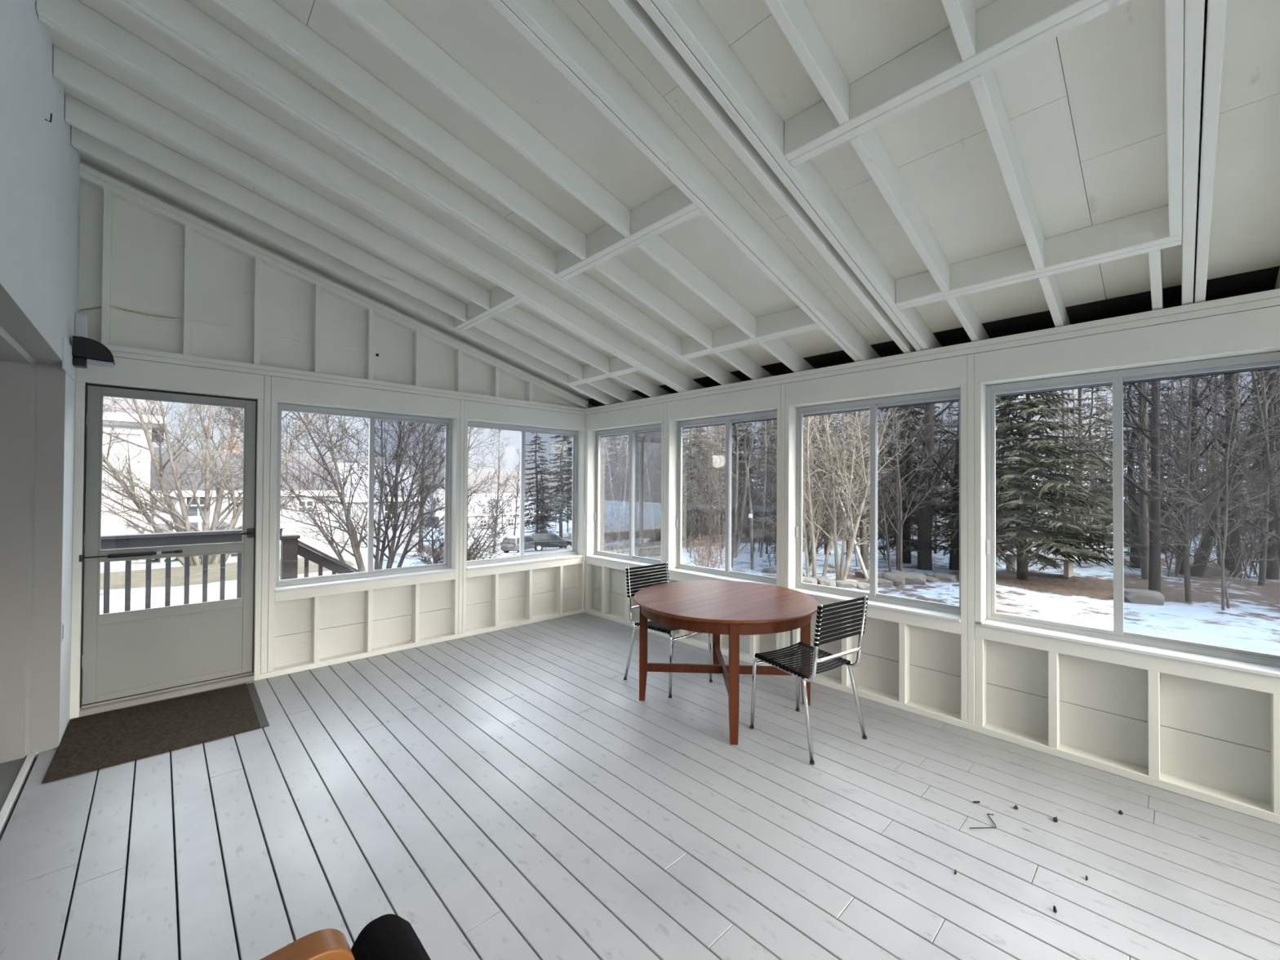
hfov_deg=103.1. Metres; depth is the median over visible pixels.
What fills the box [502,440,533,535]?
bare tree
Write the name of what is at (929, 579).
rock
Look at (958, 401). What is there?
bare tree
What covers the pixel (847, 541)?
bare tree
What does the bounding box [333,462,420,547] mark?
house
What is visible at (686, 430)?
conifer tree
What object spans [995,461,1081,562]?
sapling
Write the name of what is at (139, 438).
house
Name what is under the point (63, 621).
outlet plate
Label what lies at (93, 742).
doormat
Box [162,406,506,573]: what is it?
tree
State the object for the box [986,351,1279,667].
window
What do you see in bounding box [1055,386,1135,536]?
conifer tree
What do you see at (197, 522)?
car
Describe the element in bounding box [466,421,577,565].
window
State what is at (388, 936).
armchair
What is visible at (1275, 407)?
conifer tree
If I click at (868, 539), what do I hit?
sapling
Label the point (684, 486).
conifer tree
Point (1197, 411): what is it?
conifer tree
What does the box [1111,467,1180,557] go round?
sapling
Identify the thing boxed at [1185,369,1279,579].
bare tree
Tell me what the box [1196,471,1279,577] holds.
sapling
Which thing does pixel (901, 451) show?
conifer tree
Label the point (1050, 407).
sapling
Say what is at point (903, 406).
conifer tree
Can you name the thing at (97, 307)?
cable
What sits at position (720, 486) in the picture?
sapling
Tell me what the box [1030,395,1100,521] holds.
bare tree
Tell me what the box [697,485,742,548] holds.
sapling
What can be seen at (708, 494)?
bare tree
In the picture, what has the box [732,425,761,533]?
conifer tree
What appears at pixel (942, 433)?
sapling
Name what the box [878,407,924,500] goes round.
conifer tree
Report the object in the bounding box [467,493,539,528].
house
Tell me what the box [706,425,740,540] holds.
bare tree
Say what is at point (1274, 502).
bare tree
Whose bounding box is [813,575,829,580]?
rock
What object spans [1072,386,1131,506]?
bare tree
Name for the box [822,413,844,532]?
bare tree
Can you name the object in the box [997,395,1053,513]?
bare tree
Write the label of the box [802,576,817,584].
rock
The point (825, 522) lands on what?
bare tree
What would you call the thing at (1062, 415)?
bare tree
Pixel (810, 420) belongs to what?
bare tree
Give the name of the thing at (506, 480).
bare tree
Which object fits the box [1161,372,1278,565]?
bare tree
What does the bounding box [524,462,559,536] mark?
tree
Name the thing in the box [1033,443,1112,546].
sapling
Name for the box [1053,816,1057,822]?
dead leaf
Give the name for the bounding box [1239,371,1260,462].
bare tree
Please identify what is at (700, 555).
bush
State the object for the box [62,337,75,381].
board
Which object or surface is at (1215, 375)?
bare tree
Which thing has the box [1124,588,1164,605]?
rock
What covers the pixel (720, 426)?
conifer tree
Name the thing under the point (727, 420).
window
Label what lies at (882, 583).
rock
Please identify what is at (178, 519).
maple tree
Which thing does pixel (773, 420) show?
conifer tree
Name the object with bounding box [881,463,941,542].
sapling
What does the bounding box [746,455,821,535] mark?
sapling
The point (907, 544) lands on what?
conifer tree
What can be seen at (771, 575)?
rock
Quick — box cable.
[78,306,366,351]
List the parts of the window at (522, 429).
sash, sash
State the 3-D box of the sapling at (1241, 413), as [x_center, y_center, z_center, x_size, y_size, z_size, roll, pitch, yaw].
[20.086,0.513,15.498,3.792,5.262,2.544,0,-1,16]
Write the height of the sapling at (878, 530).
3.216 m
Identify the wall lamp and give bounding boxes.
[71,335,115,368]
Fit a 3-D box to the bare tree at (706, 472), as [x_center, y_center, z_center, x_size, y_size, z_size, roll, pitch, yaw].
[2.352,0.037,16.325,1.350,5.692,1.709,1,-1,-24]
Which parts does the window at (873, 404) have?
sash, sash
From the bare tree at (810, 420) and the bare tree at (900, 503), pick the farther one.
the bare tree at (810, 420)
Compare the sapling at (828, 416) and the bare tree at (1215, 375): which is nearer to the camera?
the sapling at (828, 416)
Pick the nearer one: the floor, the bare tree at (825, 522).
the floor
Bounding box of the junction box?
[74,312,88,337]
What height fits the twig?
0.006 m
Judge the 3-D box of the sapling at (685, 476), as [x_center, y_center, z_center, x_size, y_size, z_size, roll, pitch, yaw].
[1.298,1.075,19.114,1.940,4.012,2.891,0,-1,22]
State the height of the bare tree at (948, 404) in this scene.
8.543 m
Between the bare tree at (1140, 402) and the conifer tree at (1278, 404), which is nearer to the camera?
the bare tree at (1140, 402)
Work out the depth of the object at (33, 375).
2.84 m
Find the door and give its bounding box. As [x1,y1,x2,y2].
[79,382,257,708]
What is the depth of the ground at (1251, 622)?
11.47 m
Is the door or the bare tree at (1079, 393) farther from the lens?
the bare tree at (1079, 393)
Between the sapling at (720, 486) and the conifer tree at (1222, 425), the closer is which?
the sapling at (720, 486)
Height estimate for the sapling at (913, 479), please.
3.347 m
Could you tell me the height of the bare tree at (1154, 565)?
11.983 m
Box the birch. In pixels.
[809,413,868,578]
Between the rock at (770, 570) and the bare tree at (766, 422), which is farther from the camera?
the bare tree at (766, 422)
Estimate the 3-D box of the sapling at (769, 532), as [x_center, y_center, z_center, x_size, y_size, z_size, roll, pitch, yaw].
[4.347,1.581,15.212,1.856,2.486,1.380,0,-1,-8]
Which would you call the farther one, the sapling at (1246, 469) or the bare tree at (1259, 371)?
the bare tree at (1259, 371)
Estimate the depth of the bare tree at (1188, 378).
22.77 m
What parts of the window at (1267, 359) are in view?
sash, sash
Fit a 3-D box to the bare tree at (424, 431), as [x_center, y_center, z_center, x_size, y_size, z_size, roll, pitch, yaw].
[-11.457,-2.578,27.784,3.871,13.593,3.601,0,-1,12]
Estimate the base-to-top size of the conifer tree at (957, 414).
8.536 m
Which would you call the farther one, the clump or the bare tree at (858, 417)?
the bare tree at (858, 417)
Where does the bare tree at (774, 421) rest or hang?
on the ground at (1251, 622)
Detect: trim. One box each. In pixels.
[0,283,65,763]
[0,752,35,836]
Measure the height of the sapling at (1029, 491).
2.727 m
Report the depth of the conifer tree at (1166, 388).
26.65 m
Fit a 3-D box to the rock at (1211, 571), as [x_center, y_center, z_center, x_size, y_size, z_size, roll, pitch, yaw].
[15.814,2.617,14.280,0.800,0.470,0.640,0,-1,6]
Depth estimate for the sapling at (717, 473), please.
21.59 m
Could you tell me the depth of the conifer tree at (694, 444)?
23.46 m
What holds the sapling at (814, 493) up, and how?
on the ground at (1251, 622)
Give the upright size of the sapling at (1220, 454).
4.041 m
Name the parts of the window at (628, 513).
glass pane, sash, sash, glass pane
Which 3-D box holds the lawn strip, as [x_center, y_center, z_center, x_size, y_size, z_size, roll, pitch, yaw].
[-22.220,2.779,7.753,31.155,0.471,6.987,1,-1,-43]
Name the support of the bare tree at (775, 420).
on the ground at (1251, 622)
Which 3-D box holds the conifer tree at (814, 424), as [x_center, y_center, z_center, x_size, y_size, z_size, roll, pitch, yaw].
[7.765,0.201,22.859,2.279,5.809,2.526,0,-1,19]
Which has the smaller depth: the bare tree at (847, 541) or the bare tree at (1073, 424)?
the bare tree at (847, 541)
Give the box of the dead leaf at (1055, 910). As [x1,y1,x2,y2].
[1053,905,1057,912]
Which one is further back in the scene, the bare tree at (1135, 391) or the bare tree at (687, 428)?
the bare tree at (687, 428)
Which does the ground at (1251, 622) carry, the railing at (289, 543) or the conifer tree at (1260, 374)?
the conifer tree at (1260, 374)
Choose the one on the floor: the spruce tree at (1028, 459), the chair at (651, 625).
the chair at (651, 625)
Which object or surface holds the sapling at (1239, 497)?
on the ground at (1251, 622)
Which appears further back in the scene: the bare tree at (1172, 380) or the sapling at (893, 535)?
the bare tree at (1172, 380)
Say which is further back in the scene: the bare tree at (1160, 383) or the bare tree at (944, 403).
the bare tree at (1160, 383)
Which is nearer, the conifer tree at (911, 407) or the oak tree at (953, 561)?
the oak tree at (953, 561)
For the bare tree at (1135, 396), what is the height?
8.222 m
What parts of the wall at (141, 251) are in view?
post, sloped plate, sloped plate, plate, plate, window stool, sill rail, plate, post, sill rail, window stool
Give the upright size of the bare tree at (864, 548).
8.817 m
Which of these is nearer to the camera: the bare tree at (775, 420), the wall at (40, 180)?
the wall at (40, 180)
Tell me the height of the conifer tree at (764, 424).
9.294 m
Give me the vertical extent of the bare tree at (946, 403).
8.291 m
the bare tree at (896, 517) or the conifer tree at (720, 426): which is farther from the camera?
the conifer tree at (720, 426)
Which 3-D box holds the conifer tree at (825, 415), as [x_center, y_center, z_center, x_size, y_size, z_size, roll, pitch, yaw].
[15.852,-2.822,43.372,3.676,11.538,3.972,0,-1,36]
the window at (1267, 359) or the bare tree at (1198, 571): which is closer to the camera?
the window at (1267, 359)
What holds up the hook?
attached to the wall at (40, 180)
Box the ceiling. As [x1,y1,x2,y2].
[35,0,1279,429]
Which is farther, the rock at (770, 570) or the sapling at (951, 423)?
the sapling at (951, 423)
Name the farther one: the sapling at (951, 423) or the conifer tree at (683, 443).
the conifer tree at (683, 443)
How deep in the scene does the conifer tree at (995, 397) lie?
23.93 m
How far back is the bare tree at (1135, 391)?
19.50 m
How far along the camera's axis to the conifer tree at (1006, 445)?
25.76 m
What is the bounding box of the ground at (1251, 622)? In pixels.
[99,464,1279,663]
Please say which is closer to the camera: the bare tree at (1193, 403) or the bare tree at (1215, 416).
the bare tree at (1193, 403)
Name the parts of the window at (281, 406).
sash, sash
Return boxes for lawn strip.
[100,555,355,590]
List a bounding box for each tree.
[101,396,351,566]
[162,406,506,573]
[403,423,445,552]
[440,426,488,547]
[485,471,495,528]
[487,428,519,553]
[497,475,509,531]
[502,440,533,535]
[508,432,559,532]
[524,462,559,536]
[527,475,555,533]
[530,435,585,548]
[545,435,585,504]
[555,436,572,533]
[681,427,724,542]
[681,428,698,539]
[681,431,704,538]
[681,449,696,533]
[682,428,706,537]
[682,430,720,524]
[682,431,703,519]
[682,432,695,502]
[682,443,702,535]
[683,427,705,501]
[685,429,709,529]
[686,426,724,546]
[688,425,736,559]
[692,425,759,548]
[692,426,712,493]
[693,426,733,518]
[695,422,764,541]
[696,425,742,537]
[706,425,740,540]
[712,421,773,557]
[714,427,746,529]
[722,424,761,524]
[723,422,773,537]
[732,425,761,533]
[737,420,777,542]
[748,424,806,554]
[749,419,777,546]
[751,420,777,505]
[751,423,777,514]
[753,421,776,537]
[757,420,806,557]
[760,410,879,577]
[770,417,835,539]
[773,410,898,566]
[802,407,915,580]
[802,413,853,556]
[802,423,831,537]
[803,414,857,555]
[803,419,837,476]
[813,414,846,507]
[822,411,886,559]
[822,411,903,569]
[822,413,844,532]
[826,417,879,527]
[835,409,891,551]
[839,413,870,539]
[840,402,959,563]
[840,407,959,572]
[860,404,943,570]
[867,408,911,529]
[867,408,933,540]
[877,406,942,536]
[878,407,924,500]
[884,411,997,570]
[897,401,959,570]
[899,402,955,554]
[902,403,950,520]
[902,405,952,513]
[911,400,959,536]
[925,391,1148,580]
[932,401,957,512]
[933,401,958,519]
[933,402,957,529]
[935,401,959,507]
[937,400,959,504]
[941,404,958,488]
[995,397,1034,532]
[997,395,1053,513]
[997,444,1038,533]
[1011,394,1044,511]
[1015,390,1100,561]
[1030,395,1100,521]
[1031,386,1147,555]
[1042,389,1093,504]
[1052,380,1213,591]
[1053,390,1087,518]
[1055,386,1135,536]
[1057,389,1082,475]
[1072,382,1170,573]
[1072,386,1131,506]
[1080,382,1184,579]
[1084,403,1138,534]
[1086,385,1185,507]
[1087,382,1197,568]
[1093,393,1127,526]
[1106,387,1138,481]
[1111,395,1138,501]
[1123,373,1278,574]
[1123,386,1181,515]
[1127,380,1195,502]
[1131,375,1257,602]
[1134,376,1220,543]
[1148,377,1219,522]
[1148,380,1219,559]
[1149,388,1196,549]
[1159,377,1199,517]
[1160,382,1197,514]
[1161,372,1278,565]
[1163,369,1279,577]
[1168,377,1240,546]
[1173,411,1211,499]
[1174,374,1246,516]
[1179,368,1279,565]
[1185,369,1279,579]
[1190,368,1279,577]
[1192,425,1244,521]
[1195,379,1262,556]
[1197,374,1261,538]
[1209,368,1279,585]
[1238,382,1279,497]
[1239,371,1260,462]
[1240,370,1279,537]
[1240,371,1279,517]
[1240,373,1279,480]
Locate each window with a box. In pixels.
[275,403,451,586]
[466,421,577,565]
[594,423,661,564]
[675,409,777,584]
[795,388,960,614]
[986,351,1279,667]
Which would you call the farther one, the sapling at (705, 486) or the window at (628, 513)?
the sapling at (705, 486)
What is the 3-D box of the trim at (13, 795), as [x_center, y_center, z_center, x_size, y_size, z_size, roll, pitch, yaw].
[-2.518,1.563,1.905,0.028,0.064,2.623,1,-1,-43]
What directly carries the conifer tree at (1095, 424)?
on the ground at (1251, 622)
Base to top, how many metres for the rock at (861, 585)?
0.176 m
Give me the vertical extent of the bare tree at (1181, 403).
6.886 m
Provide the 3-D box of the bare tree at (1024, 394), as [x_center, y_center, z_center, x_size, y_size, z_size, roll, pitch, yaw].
[20.710,-1.120,27.241,2.402,8.884,2.148,0,-1,31]
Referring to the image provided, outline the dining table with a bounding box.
[633,580,818,745]
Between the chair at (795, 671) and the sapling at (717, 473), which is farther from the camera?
the sapling at (717, 473)
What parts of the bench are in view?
leg, leg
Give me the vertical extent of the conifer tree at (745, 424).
9.922 m
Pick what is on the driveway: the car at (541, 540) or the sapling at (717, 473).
the car at (541, 540)
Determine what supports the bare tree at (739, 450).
on the ground at (1251, 622)
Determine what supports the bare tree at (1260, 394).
on the ground at (1251, 622)
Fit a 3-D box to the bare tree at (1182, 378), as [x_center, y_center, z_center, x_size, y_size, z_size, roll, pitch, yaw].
[26.813,-1.057,25.479,1.675,8.311,2.205,0,-1,27]
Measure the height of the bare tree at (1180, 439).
7.061 m
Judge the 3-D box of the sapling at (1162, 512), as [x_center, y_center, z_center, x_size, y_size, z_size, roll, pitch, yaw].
[16.023,1.484,15.406,1.712,3.084,2.302,0,-1,34]
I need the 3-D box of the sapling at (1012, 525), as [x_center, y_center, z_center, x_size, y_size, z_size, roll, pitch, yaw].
[12.353,0.475,16.674,3.700,5.135,2.482,0,-1,-2]
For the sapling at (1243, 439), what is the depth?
16.95 m
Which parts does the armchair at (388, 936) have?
arm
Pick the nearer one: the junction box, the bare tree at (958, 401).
the junction box
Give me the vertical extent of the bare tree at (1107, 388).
11.715 m
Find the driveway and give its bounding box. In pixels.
[99,530,571,613]
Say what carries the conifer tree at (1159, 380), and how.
on the ground at (1251, 622)
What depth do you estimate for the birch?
12.98 m
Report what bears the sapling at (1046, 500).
on the ground at (1251, 622)
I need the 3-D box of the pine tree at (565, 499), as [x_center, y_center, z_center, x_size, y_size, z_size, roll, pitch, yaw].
[-4.560,-0.724,37.167,5.023,12.331,4.794,0,-1,42]
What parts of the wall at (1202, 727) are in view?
window stool, sill rail, post, sill rail, window stool, post, window stool, sill rail, plate, plate, plate, post, sill rail, window stool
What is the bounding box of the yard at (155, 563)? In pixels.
[100,542,430,573]
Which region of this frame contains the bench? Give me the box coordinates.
[1002,551,1078,577]
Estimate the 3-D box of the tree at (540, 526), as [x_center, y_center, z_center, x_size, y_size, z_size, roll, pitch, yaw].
[-10.572,3.008,54.919,3.413,7.848,3.078,0,-1,5]
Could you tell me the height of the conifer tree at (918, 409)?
8.464 m
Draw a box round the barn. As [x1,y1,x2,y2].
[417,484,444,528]
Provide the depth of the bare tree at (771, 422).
22.14 m
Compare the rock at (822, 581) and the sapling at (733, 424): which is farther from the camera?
the sapling at (733, 424)
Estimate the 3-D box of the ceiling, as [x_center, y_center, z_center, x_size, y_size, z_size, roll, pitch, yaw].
[0.248,-1.417,2.387,4.950,1.647,7.200,1,-1,-43]
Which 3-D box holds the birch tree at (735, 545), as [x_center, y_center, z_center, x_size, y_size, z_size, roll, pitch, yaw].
[3.651,-1.020,17.469,1.764,7.753,2.450,1,-1,-43]
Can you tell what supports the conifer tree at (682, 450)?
on the ground at (1251, 622)
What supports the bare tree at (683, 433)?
on the ground at (1251, 622)
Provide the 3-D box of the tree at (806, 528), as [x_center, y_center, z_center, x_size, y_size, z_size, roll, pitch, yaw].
[4.601,-0.362,12.817,2.977,6.213,2.575,0,-1,27]
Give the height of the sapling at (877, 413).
5.934 m
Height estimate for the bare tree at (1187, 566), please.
7.835 m
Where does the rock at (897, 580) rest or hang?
on the ground at (1251, 622)
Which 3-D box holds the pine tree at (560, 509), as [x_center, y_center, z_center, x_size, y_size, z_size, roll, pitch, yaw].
[-6.974,-0.004,45.542,5.058,13.321,5.381,1,-1,-38]
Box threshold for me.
[79,672,253,716]
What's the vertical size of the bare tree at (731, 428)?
6.894 m
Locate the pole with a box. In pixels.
[746,467,754,569]
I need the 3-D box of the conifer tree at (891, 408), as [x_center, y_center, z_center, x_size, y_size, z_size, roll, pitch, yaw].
[13.925,-0.669,28.069,3.493,8.032,3.151,0,-1,42]
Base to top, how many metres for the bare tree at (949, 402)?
9.732 m
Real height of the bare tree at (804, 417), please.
10.241 m
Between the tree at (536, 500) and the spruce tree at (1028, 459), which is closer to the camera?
the spruce tree at (1028, 459)
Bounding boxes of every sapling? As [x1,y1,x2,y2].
[681,425,743,558]
[681,459,698,534]
[681,468,717,552]
[682,423,741,544]
[684,473,733,545]
[689,422,777,567]
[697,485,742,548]
[708,432,761,536]
[722,446,777,551]
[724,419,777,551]
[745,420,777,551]
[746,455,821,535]
[749,497,806,566]
[802,493,831,553]
[811,416,860,548]
[814,412,908,566]
[836,471,895,563]
[856,413,916,523]
[866,466,916,561]
[880,479,932,533]
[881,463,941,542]
[912,443,951,539]
[914,422,953,554]
[931,433,999,526]
[995,407,1050,545]
[995,419,1071,561]
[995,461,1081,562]
[995,490,1043,559]
[1029,500,1076,560]
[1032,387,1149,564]
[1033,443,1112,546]
[1082,466,1129,552]
[1094,424,1262,577]
[1100,484,1150,551]
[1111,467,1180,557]
[1128,479,1204,567]
[1133,368,1279,610]
[1160,448,1243,563]
[1162,453,1257,559]
[1190,471,1279,578]
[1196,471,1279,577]
[1200,469,1279,576]
[1205,408,1279,564]
[1219,413,1279,524]
[1239,469,1279,542]
[1240,439,1279,547]
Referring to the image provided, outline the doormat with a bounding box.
[41,682,269,783]
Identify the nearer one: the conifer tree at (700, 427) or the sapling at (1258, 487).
the sapling at (1258, 487)
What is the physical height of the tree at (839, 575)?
6.964 m
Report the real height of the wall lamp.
0.186 m
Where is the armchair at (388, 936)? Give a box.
[259,914,431,959]
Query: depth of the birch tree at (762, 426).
16.87 m
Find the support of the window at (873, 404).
in the wall at (1202, 727)
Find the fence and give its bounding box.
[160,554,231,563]
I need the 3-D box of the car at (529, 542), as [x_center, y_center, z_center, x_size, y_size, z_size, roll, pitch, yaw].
[-9.754,5.268,42.110,1.529,1.411,3.847,0,-1,23]
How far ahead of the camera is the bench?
13.70 m
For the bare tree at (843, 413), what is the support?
on the ground at (1251, 622)
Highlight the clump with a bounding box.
[740,416,818,538]
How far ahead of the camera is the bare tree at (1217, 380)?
18.62 m
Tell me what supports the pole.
on the ground at (1251, 622)
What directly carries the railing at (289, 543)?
on the landing
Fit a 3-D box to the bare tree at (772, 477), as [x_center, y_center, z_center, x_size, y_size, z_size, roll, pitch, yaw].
[4.769,-1.011,17.700,1.908,8.003,2.376,0,-1,21]
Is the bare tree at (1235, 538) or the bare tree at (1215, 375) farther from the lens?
the bare tree at (1215, 375)
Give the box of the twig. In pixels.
[969,813,996,828]
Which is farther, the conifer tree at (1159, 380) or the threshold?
the conifer tree at (1159, 380)
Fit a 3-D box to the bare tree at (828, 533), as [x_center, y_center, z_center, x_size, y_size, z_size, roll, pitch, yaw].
[6.763,-2.955,18.419,2.808,11.943,3.330,0,-1,-14]
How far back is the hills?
175.12 m
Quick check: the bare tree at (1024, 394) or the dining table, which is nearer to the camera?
the dining table
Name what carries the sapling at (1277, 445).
on the ground at (1251, 622)
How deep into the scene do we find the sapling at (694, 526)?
19.50 m
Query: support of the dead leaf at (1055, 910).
on the floor
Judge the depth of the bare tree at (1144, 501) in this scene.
13.42 m
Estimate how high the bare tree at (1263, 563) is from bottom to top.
8.877 m
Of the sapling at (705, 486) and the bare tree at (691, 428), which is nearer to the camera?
the sapling at (705, 486)
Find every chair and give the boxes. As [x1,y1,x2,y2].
[623,561,712,697]
[749,595,867,764]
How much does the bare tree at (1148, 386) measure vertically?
9.242 m
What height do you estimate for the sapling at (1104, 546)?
3.756 m
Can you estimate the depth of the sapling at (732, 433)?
25.87 m
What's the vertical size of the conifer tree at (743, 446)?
7.192 m
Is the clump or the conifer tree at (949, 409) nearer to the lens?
the clump
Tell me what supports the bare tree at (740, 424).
on the ground at (1251, 622)
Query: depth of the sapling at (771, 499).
18.30 m
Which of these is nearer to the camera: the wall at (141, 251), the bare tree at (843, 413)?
the wall at (141, 251)
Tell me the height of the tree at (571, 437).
13.437 m
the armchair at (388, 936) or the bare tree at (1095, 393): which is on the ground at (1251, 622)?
the bare tree at (1095, 393)
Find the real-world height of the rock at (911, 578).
0.441 m
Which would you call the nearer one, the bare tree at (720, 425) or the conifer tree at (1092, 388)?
the conifer tree at (1092, 388)
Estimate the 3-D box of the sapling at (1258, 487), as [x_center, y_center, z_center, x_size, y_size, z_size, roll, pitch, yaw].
[16.556,1.196,13.789,2.542,3.528,1.706,0,-1,32]
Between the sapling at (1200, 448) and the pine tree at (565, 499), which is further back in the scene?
the pine tree at (565, 499)
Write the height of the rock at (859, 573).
0.294 m
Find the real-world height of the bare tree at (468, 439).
11.718 m
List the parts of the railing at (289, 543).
rail, post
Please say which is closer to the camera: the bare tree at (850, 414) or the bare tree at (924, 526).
the bare tree at (924, 526)
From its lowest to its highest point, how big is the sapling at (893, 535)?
3.442 m
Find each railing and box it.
[100,527,300,613]
[297,540,368,578]
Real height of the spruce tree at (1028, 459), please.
7.238 m
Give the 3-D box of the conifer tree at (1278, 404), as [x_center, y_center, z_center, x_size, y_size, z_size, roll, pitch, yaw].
[31.184,-2.068,25.061,3.495,9.904,3.418,1,-1,-16]
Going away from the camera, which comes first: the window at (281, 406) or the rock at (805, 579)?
the window at (281, 406)
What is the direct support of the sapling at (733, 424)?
on the ground at (1251, 622)
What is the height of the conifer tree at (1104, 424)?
7.326 m
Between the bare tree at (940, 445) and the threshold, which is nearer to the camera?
the threshold
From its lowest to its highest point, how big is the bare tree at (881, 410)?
9.713 m
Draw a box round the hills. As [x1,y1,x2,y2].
[407,466,888,512]
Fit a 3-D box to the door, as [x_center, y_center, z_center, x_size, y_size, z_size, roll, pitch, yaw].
[-3.347,0.431,3.663,0.924,2.134,0.116,1,-1,-43]
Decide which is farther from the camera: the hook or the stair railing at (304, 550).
the stair railing at (304, 550)
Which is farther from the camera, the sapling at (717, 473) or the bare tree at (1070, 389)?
the bare tree at (1070, 389)
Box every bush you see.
[404,478,533,565]
[687,531,734,568]
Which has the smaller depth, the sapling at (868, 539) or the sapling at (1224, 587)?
the sapling at (1224, 587)
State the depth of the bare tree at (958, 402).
21.87 m
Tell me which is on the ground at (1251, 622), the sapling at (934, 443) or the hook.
the sapling at (934, 443)
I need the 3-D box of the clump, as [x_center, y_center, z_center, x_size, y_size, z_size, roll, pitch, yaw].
[4.152,-0.484,14.576,2.034,6.516,2.510,0,-1,-5]
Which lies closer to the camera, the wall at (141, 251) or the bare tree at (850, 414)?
the wall at (141, 251)
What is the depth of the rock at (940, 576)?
12.35 m
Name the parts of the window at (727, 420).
sash, sash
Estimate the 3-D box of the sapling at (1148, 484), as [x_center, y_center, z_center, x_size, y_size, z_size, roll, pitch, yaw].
[18.916,1.617,19.798,1.691,3.045,2.273,0,-1,24]
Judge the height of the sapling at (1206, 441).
4.409 m
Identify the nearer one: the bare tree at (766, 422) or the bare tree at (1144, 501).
the bare tree at (1144, 501)
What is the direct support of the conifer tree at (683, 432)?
on the ground at (1251, 622)
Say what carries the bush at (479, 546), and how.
on the driveway
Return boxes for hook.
[44,113,52,122]
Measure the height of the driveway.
3.865 m
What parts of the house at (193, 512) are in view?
pane, pane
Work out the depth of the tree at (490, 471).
61.15 m
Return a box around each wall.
[0,0,80,758]
[69,160,595,719]
[583,288,1279,824]
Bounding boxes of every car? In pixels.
[137,517,280,562]
[500,534,536,552]
[530,532,571,551]
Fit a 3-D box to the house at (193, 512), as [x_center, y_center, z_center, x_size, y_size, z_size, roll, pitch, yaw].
[-20.469,0.888,26.382,7.500,5.910,6.750,1,-1,-43]
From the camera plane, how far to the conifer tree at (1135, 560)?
15.65 m
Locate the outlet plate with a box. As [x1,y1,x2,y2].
[61,620,64,642]
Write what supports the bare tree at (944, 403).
on the ground at (1251, 622)
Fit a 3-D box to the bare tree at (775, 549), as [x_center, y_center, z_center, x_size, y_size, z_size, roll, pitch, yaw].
[4.766,0.354,18.348,2.217,5.188,2.325,0,-1,3]
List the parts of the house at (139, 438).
door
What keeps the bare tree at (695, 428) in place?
on the ground at (1251, 622)
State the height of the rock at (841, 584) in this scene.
0.206 m
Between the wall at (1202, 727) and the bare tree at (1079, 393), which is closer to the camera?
the wall at (1202, 727)
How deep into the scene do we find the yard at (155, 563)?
20.87 m
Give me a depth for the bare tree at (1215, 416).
20.22 m
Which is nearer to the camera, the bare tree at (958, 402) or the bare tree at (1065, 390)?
the bare tree at (958, 402)
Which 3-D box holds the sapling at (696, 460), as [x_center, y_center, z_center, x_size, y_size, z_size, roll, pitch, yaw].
[1.974,0.230,16.838,2.435,5.434,2.322,1,-1,-44]
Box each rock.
[761,567,776,573]
[762,574,776,577]
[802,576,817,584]
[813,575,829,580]
[817,577,835,586]
[835,580,857,588]
[854,569,881,577]
[857,582,869,590]
[866,577,893,587]
[880,571,905,586]
[890,571,926,585]
[925,575,938,582]
[933,572,956,582]
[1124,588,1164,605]
[1189,563,1230,577]
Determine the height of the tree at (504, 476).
7.478 m
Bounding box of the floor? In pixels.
[0,612,1279,959]

